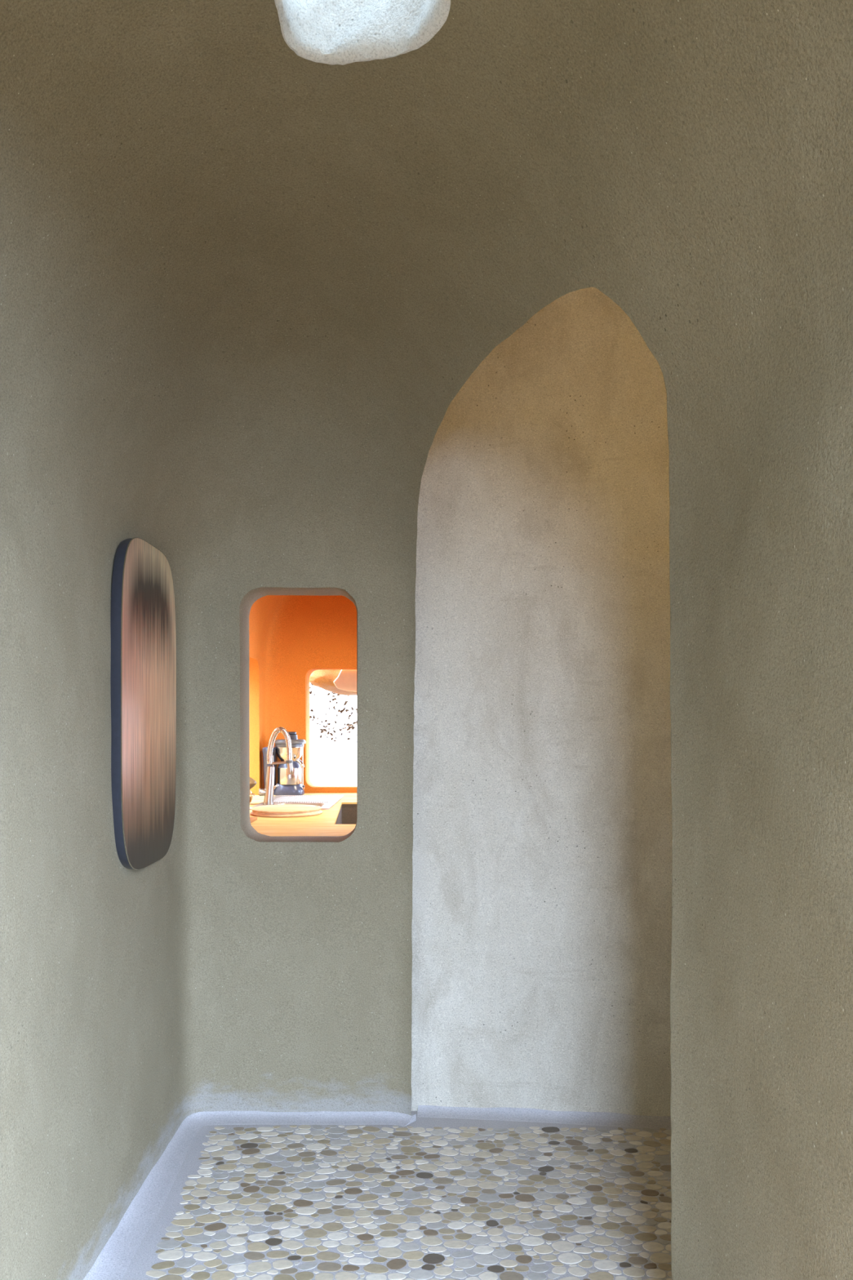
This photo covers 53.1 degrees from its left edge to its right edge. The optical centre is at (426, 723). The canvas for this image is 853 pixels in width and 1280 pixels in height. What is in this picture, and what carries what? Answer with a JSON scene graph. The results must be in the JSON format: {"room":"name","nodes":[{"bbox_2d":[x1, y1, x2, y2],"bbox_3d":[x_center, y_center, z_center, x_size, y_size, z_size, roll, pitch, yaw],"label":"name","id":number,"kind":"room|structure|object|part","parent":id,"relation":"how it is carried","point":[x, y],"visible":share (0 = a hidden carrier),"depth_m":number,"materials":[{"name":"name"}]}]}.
{"room":"traditional dwelling","nodes":[
{"label":"traditional dwelling","id":0,"kind":"room"},
{"bbox_2d":[0,343,210,1279],"bbox_3d":[-0.757,0.324,1.263,0.182,2.073,3.131,0,0,0],"label":"wall","id":1,"kind":"structure","parent":0,"point":[96,952],"depth_m":1.92,"materials":[{"name":"beige paint"}]},
{"bbox_2d":[110,537,176,870],"bbox_3d":[-0.790,-0.054,2.405,0.032,0.902,0.474,0,0,0],"label":"mirror","id":2,"kind":"object","parent":1,"relation":"attached to","point":[143,634],"visible":1,"depth_m":2.33,"materials":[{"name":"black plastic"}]},
{"bbox_2d":[83,1111,204,1279],"bbox_3d":[-0.751,1.294,1.721,0.108,0.051,2.224,0,0,0],"label":"baseboard","id":3,"kind":"structure","parent":1,"relation":"attached to","point":[114,1259],"depth_m":2.28,"materials":[{"name":"white paint"}]},
{"bbox_2d":[248,595,280,795],"bbox_3d":[-0.987,0.264,3.944,0.410,2.173,1.946,0,0,0],"label":"wall","id":4,"kind":"structure","parent":0,"point":[262,610],"depth_m":4.80,"materials":[{"name":"orange paint"}]},
{"bbox_2d":[249,792,356,835],"bbox_3d":[-0.450,0.422,3.973,1.540,0.045,1.935,0,0,0],"label":"countertop","id":5,"kind":"structure","parent":4,"relation":"attached to","point":[323,824],"depth_m":3.41,"materials":[{"name":"brown wood"}]},
{"bbox_2d":[249,790,254,802],"bbox_3d":[-0.905,0.363,4.240,0.081,0.074,0.081,0,0,-39],"label":"brass pot","id":6,"kind":"object","parent":5,"relation":"on","point":[251,793],"visible":0.21,"depth_m":4.23,"materials":[{"name":"metal"}]},
{"bbox_3d":[-0.905,0.363,4.240,0.081,0.074,0.081,0,0,0],"label":"pot","id":7,"kind":"part","parent":6,"relation":"part of","materials":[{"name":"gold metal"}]},
{"bbox_2d":[249,777,256,789],"bbox_3d":[-0.905,0.267,4.240,0.122,0.124,0.122,0,0,0],"label":"lid","id":8,"kind":"object","parent":6,"relation":"on","point":[252,782],"visible":0.16,"depth_m":4.21,"materials":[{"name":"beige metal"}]},
{"bbox_2d":[249,817,257,822],"bbox_3d":[-0.738,0.394,3.360,0.064,0.012,0.400,0,0,0],"label":"wooden block","id":9,"kind":"object","parent":5,"relation":"on","point":[251,819],"visible":0.2,"depth_m":3.50,"materials":[{"name":"brown wood"}]},
{"bbox_2d":[258,726,293,804],"bbox_3d":[-0.740,0.205,4.200,0.168,0.383,0.054,0,0,0],"label":"tap","id":10,"kind":"object","parent":5,"relation":"on","point":[268,792],"visible":1,"depth_m":4.19,"materials":[{"name":"metal"}]},
{"bbox_3d":[-0.723,0.194,4.200,0.091,0.021,0.015,0,0,0],"label":"support arm","id":11,"kind":"part","parent":10,"relation":"part of","materials":[{"name":"metal"}]},
{"bbox_2d":[262,731,306,795],"bbox_3d":[-0.801,0.223,4.820,0.244,0.355,0.172,0,0,0],"label":"juicer","id":12,"kind":"object","parent":5,"relation":"on","point":[289,784],"visible":0.77,"depth_m":4.77,"materials":[{"name":"silver plastic"}]},
{"bbox_3d":[-0.769,0.101,4.825,0.168,0.025,0.156,0,0,0],"label":"lid","id":13,"kind":"part","parent":12,"relation":"part of","materials":[{"name":"grey plastic"}]},
{"bbox_3d":[-0.705,0.220,4.756,0.060,0.051,0.021,0,0,41],"label":"spout","id":14,"kind":"part","parent":12,"relation":"part of","materials":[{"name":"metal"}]},
{"bbox_2d":[250,804,322,817],"bbox_3d":[-0.622,0.386,3.795,0.318,0.028,0.318,0,0,0],"label":"round board","id":15,"kind":"object","parent":5,"relation":"on","point":[286,810],"visible":1,"depth_m":3.70,"materials":[{"name":"brown wood"}]},
{"bbox_2d":[249,795,343,809],"bbox_3d":[-0.642,0.471,4.330,0.375,0.158,0.740,0,0,0],"label":"sink","id":16,"kind":"object","parent":5,"relation":"in","point":[325,802],"visible":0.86,"depth_m":4.39,"materials":[{"name":"ceramic"}]},
{"bbox_3d":[-0.642,0.473,4.131,0.339,0.154,0.307,0,0,0],"label":"bowl","id":17,"kind":"part","parent":16,"relation":"part of","materials":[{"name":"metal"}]},
{"bbox_2d":[273,795,339,803],"bbox_3d":[-0.642,0.398,4.480,0.339,0.003,0.400,0,0,0],"label":"tray","id":18,"kind":"object","parent":16,"relation":"on","point":[277,799],"depth_m":4.44,"materials":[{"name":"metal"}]},
{"bbox_2d":[335,804,356,824],"bbox_3d":[-0.116,0.510,3.873,0.684,0.205,0.997,0,0,0],"label":"undermount sink","id":19,"kind":"object","parent":5,"relation":"in","point":[347,815],"visible":0.02,"depth_m":4.34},
{"bbox_2d":[184,496,413,1114],"bbox_3d":[-0.425,0.325,2.798,0.776,2.071,0.328,0,0,0],"label":"wall","id":20,"kind":"structure","parent":0,"point":[301,952],"depth_m":2.81,"materials":[{"name":"beige paint"}]},
{"bbox_2d":[204,1111,416,1126],"bbox_3d":[-0.387,1.298,2.795,0.705,0.044,0.092,0,0,0],"label":"baseboard","id":21,"kind":"structure","parent":20,"relation":"attached to","point":[211,1117],"depth_m":2.80,"materials":[{"name":"white paint"}]},
{"bbox_2d":[416,1105,671,1129],"bbox_3d":[0.534,1.294,2.789,1.135,0.051,0.073,0,0,6],"label":"baseboard","id":22,"kind":"structure","parent":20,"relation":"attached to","point":[501,1113],"depth_m":2.81,"materials":[{"name":"white paint"}]},
{"bbox_2d":[263,595,356,792],"bbox_3d":[0.632,0.251,5.039,3.616,2.199,0.318,0,0,0],"label":"wall","id":23,"kind":"structure","parent":0,"point":[307,634],"depth_m":4.95,"materials":[{"name":"orange paint"}]},
{"bbox_2d":[309,669,356,695],"bbox_3d":[-0.162,-0.293,5.441,1.247,0.293,0.506,0,0,0],"label":"overhang","id":24,"kind":"object","parent":23,"relation":"attached to","point":[324,679],"visible":0.17,"depth_m":5.31,"materials":[{"name":"brown wood"}]},
{"bbox_2d":[333,669,356,692],"bbox_3d":[-0.301,-0.258,5.210,0.533,0.185,0.020,0,0,0],"label":"canopy","id":25,"kind":"object","parent":24,"relation":"attached to","point":[346,680],"visible":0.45,"depth_m":5.20,"materials":[{"name":"orange"}]},
{"bbox_2d":[121,1111,671,1279],"bbox_3d":[0.310,1.359,1.950,2.620,0.122,2.060,0,0,0],"label":"floor","id":26,"kind":"structure","parent":0,"point":[425,1198],"depth_m":2.31,"materials":[{"name":"stone"}]},
{"bbox_2d":[0,0,852,505],"bbox_3d":[-0.171,-0.954,1.260,1.318,0.533,3.108,0,0,0],"label":"ceiling","id":27,"kind":"structure","parent":0,"point":[261,269],"depth_m":1.61,"materials":[{"name":"beige paint"}]},
{"bbox_2d":[274,0,450,65],"bbox_3d":[-0.106,-1.362,1.213,0.326,0.476,0.627,0,0,0],"label":"shaft","id":28,"kind":"object","parent":27,"relation":"attached to","point":[329,32],"visible":0.99,"depth_m":1.47,"materials":[{"name":"white paint"}]},
{"bbox_2d":[411,364,672,1116],"bbox_3d":[0.702,0.091,2.058,1.751,2.517,1.768,0,0,0],"label":"wall","id":29,"kind":"structure","parent":0,"point":[541,926],"depth_m":2.83,"materials":[{"name":"paint"}]},
{"bbox_2d":[475,287,660,375],"bbox_3d":[0.702,-1.377,2.050,1.684,0.486,1.667,0,0,0],"label":"ceiling","id":30,"kind":"structure","parent":0,"point":[584,328],"depth_m":2.74,"materials":[{"name":"paint"}]},
{"bbox_2d":[387,44,852,1279],"bbox_3d":[0.292,0.295,1.819,0.340,2.130,2.131,0,0,-16],"label":"wall","id":31,"kind":"structure","parent":0,"point":[752,344],"depth_m":1.24,"materials":[{"name":"beige paint"}]},
{"label":"outside","id":32,"kind":"structure","parent":0,"visible":0},
{"bbox_3d":[0.000,1.513,2.000,28.000,0.175,32.000,0,0,0],"label":"ground","id":33,"kind":"structure","parent":32,"visible":0},
{"bbox_2d":[309,682,356,786],"bbox_3d":[-0.750,0.070,7.350,7.500,2.740,0.300,0,0,0],"label":"wall","id":34,"kind":"structure","parent":33,"relation":"on","point":[331,762],"depth_m":7.20,"materials":[{"name":"white paint"}]},
{"bbox_2d":[309,683,356,741],"bbox_3d":[-0.281,-0.088,7.192,3.779,0.672,0.016,0,0,0],"label":"dry leaves","id":35,"kind":"object","parent":34,"relation":"attached to","point":[310,692],"visible":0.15,"depth_m":7.19,"materials":[{"name":"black plant"}]}
]}

